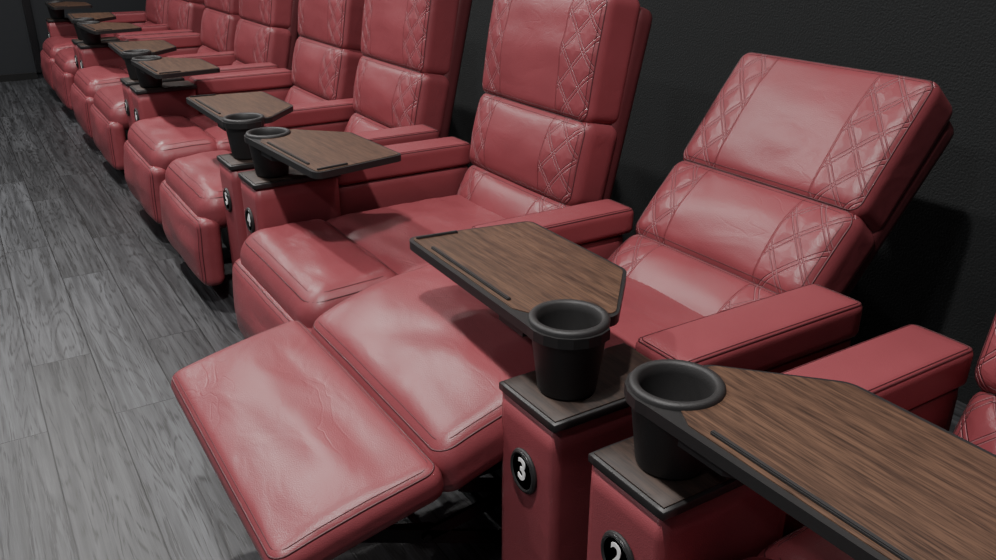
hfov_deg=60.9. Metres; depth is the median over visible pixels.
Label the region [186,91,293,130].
tray
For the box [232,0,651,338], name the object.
recliner
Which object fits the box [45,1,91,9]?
tray
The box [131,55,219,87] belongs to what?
tray table
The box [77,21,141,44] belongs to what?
tray table
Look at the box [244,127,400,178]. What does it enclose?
tray table
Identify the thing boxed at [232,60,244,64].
cushion
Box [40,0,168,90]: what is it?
recliner
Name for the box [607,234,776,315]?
cushion
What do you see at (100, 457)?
floor
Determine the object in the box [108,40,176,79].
tray table
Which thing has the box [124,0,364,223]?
recliner
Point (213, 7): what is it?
cushion
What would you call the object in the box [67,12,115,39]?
tray table
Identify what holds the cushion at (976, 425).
on the recliner at (634, 514)
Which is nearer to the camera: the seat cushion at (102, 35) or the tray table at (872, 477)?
the tray table at (872, 477)
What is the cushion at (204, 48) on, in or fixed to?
on the recliner at (101, 66)
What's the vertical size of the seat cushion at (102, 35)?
0.186 m
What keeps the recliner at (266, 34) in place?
on the floor
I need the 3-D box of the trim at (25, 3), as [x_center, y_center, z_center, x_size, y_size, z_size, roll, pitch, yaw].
[-4.251,-3.423,7.229,0.060,3.240,0.040,-14,27,-29]
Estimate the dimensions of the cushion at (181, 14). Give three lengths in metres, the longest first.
0.640 x 0.283 x 0.192 m
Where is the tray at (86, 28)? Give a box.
[77,22,141,34]
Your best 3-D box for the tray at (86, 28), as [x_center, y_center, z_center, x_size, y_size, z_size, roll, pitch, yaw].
[-2.565,-1.652,5.583,0.326,0.050,0.594,-14,27,-29]
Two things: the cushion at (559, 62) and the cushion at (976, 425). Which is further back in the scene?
the cushion at (559, 62)
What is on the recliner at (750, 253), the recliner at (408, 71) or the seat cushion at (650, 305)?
the seat cushion at (650, 305)
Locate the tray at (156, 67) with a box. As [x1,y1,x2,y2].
[131,57,219,78]
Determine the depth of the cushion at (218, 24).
5.62 m
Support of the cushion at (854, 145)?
on the recliner at (750, 253)
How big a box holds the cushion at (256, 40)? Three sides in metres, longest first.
0.640 x 0.283 x 0.190 m
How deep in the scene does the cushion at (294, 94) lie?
4.36 m
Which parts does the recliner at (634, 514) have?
console plate wood, console plate, console post, arm panel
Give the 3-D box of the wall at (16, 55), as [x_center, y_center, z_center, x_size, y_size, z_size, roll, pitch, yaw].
[-5.514,-3.124,6.601,6.380,3.300,0.120,-14,27,-29]
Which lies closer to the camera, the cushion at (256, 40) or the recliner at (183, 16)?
the cushion at (256, 40)
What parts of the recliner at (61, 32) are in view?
console plate, console post, arm panel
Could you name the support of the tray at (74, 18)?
on the tray table at (74, 18)
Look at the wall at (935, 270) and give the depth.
2.64 m
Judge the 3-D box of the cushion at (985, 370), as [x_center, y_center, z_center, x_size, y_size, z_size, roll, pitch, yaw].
[1.127,0.179,1.365,0.191,0.283,0.640,0,19,-34]
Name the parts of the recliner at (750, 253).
frame, console plate, console post, console plate wood, arm panel, arm panel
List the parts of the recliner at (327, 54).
console plate, console plate wood, console post, arm panel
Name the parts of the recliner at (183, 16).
console post, console plate wood, console plate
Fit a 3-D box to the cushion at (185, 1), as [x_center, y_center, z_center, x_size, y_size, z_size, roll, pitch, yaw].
[-2.406,-2.363,6.562,0.174,0.388,0.628,-3,21,-33]
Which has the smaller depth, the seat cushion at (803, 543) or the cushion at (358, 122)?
the seat cushion at (803, 543)
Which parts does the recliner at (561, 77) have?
console plate wood, console plate, console post, arm panel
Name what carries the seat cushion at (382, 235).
on the recliner at (561, 77)
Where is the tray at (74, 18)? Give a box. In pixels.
[67,12,115,23]
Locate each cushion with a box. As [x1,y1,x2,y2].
[101,33,113,36]
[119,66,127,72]
[145,0,168,23]
[167,0,205,33]
[184,0,204,3]
[187,114,230,151]
[197,45,217,52]
[201,7,239,51]
[204,0,238,14]
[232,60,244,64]
[234,18,291,68]
[239,0,292,28]
[284,85,328,104]
[291,36,362,99]
[298,0,364,50]
[326,195,504,274]
[344,113,389,132]
[353,55,449,136]
[361,0,458,74]
[456,165,568,218]
[469,93,616,205]
[482,0,639,124]
[604,277,704,348]
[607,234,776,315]
[636,161,873,293]
[683,52,951,230]
[757,526,854,559]
[953,391,995,454]
[975,314,995,394]
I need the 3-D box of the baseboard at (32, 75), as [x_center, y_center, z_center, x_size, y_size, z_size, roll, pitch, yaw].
[-6.229,-1.423,6.740,4.600,0.060,0.030,-14,27,-29]
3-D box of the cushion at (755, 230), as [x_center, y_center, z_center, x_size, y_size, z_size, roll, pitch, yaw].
[0.662,-0.130,2.301,0.192,0.283,0.640,35,-2,-39]
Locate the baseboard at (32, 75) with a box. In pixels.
[0,72,37,81]
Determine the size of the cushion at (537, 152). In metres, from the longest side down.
0.640 x 0.283 x 0.190 m
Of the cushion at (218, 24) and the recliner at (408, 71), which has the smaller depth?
the recliner at (408, 71)
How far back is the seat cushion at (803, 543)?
1.35 m
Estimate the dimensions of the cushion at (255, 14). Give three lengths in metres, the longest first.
0.628 x 0.388 x 0.175 m
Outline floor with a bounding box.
[0,78,966,559]
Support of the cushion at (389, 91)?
on the recliner at (408, 71)
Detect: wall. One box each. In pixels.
[0,0,145,78]
[298,0,995,404]
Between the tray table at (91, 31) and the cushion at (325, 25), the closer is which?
the cushion at (325, 25)
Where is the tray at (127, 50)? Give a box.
[108,40,176,59]
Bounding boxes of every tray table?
[45,0,91,18]
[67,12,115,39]
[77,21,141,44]
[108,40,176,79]
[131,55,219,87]
[186,91,293,159]
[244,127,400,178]
[409,221,626,400]
[624,359,995,559]
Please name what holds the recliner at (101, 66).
on the floor
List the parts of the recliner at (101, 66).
console plate, console plate wood, console post, arm panel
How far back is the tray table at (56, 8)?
7.06 m
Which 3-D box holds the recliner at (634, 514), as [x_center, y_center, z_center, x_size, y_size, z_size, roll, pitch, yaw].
[0.768,0.307,1.247,1.237,1.161,0.820,-14,27,-29]
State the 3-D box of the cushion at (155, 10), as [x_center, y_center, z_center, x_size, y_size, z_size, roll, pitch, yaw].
[-2.900,-2.336,7.299,0.190,0.283,0.640,0,19,-34]
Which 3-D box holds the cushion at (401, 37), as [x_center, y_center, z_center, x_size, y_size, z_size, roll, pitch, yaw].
[-0.393,-1.105,3.595,0.176,0.388,0.628,-3,21,-33]
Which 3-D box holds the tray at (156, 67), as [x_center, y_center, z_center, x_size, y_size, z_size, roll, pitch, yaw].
[-1.565,-1.022,4.096,0.311,0.050,0.592,-14,27,-29]
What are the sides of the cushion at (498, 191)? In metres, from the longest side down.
0.635 x 0.225 x 0.180 m
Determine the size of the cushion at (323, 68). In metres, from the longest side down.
0.640 x 0.283 x 0.192 m
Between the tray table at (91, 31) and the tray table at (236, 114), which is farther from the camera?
the tray table at (91, 31)
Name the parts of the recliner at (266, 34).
console post, console plate, console plate wood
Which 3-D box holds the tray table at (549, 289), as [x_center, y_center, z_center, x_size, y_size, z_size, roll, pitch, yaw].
[0.075,0.036,1.698,0.311,0.142,0.592,-13,26,-29]
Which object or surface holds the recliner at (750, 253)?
on the floor
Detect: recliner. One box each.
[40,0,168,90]
[52,0,205,109]
[71,0,239,139]
[90,0,298,169]
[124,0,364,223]
[159,0,471,285]
[171,52,953,559]
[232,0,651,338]
[587,314,995,559]
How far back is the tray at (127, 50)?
4.60 m
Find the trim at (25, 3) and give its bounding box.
[21,0,41,72]
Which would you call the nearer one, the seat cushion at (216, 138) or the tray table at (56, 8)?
the seat cushion at (216, 138)
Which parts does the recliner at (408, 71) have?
frame, console plate, console plate wood, console post, arm panel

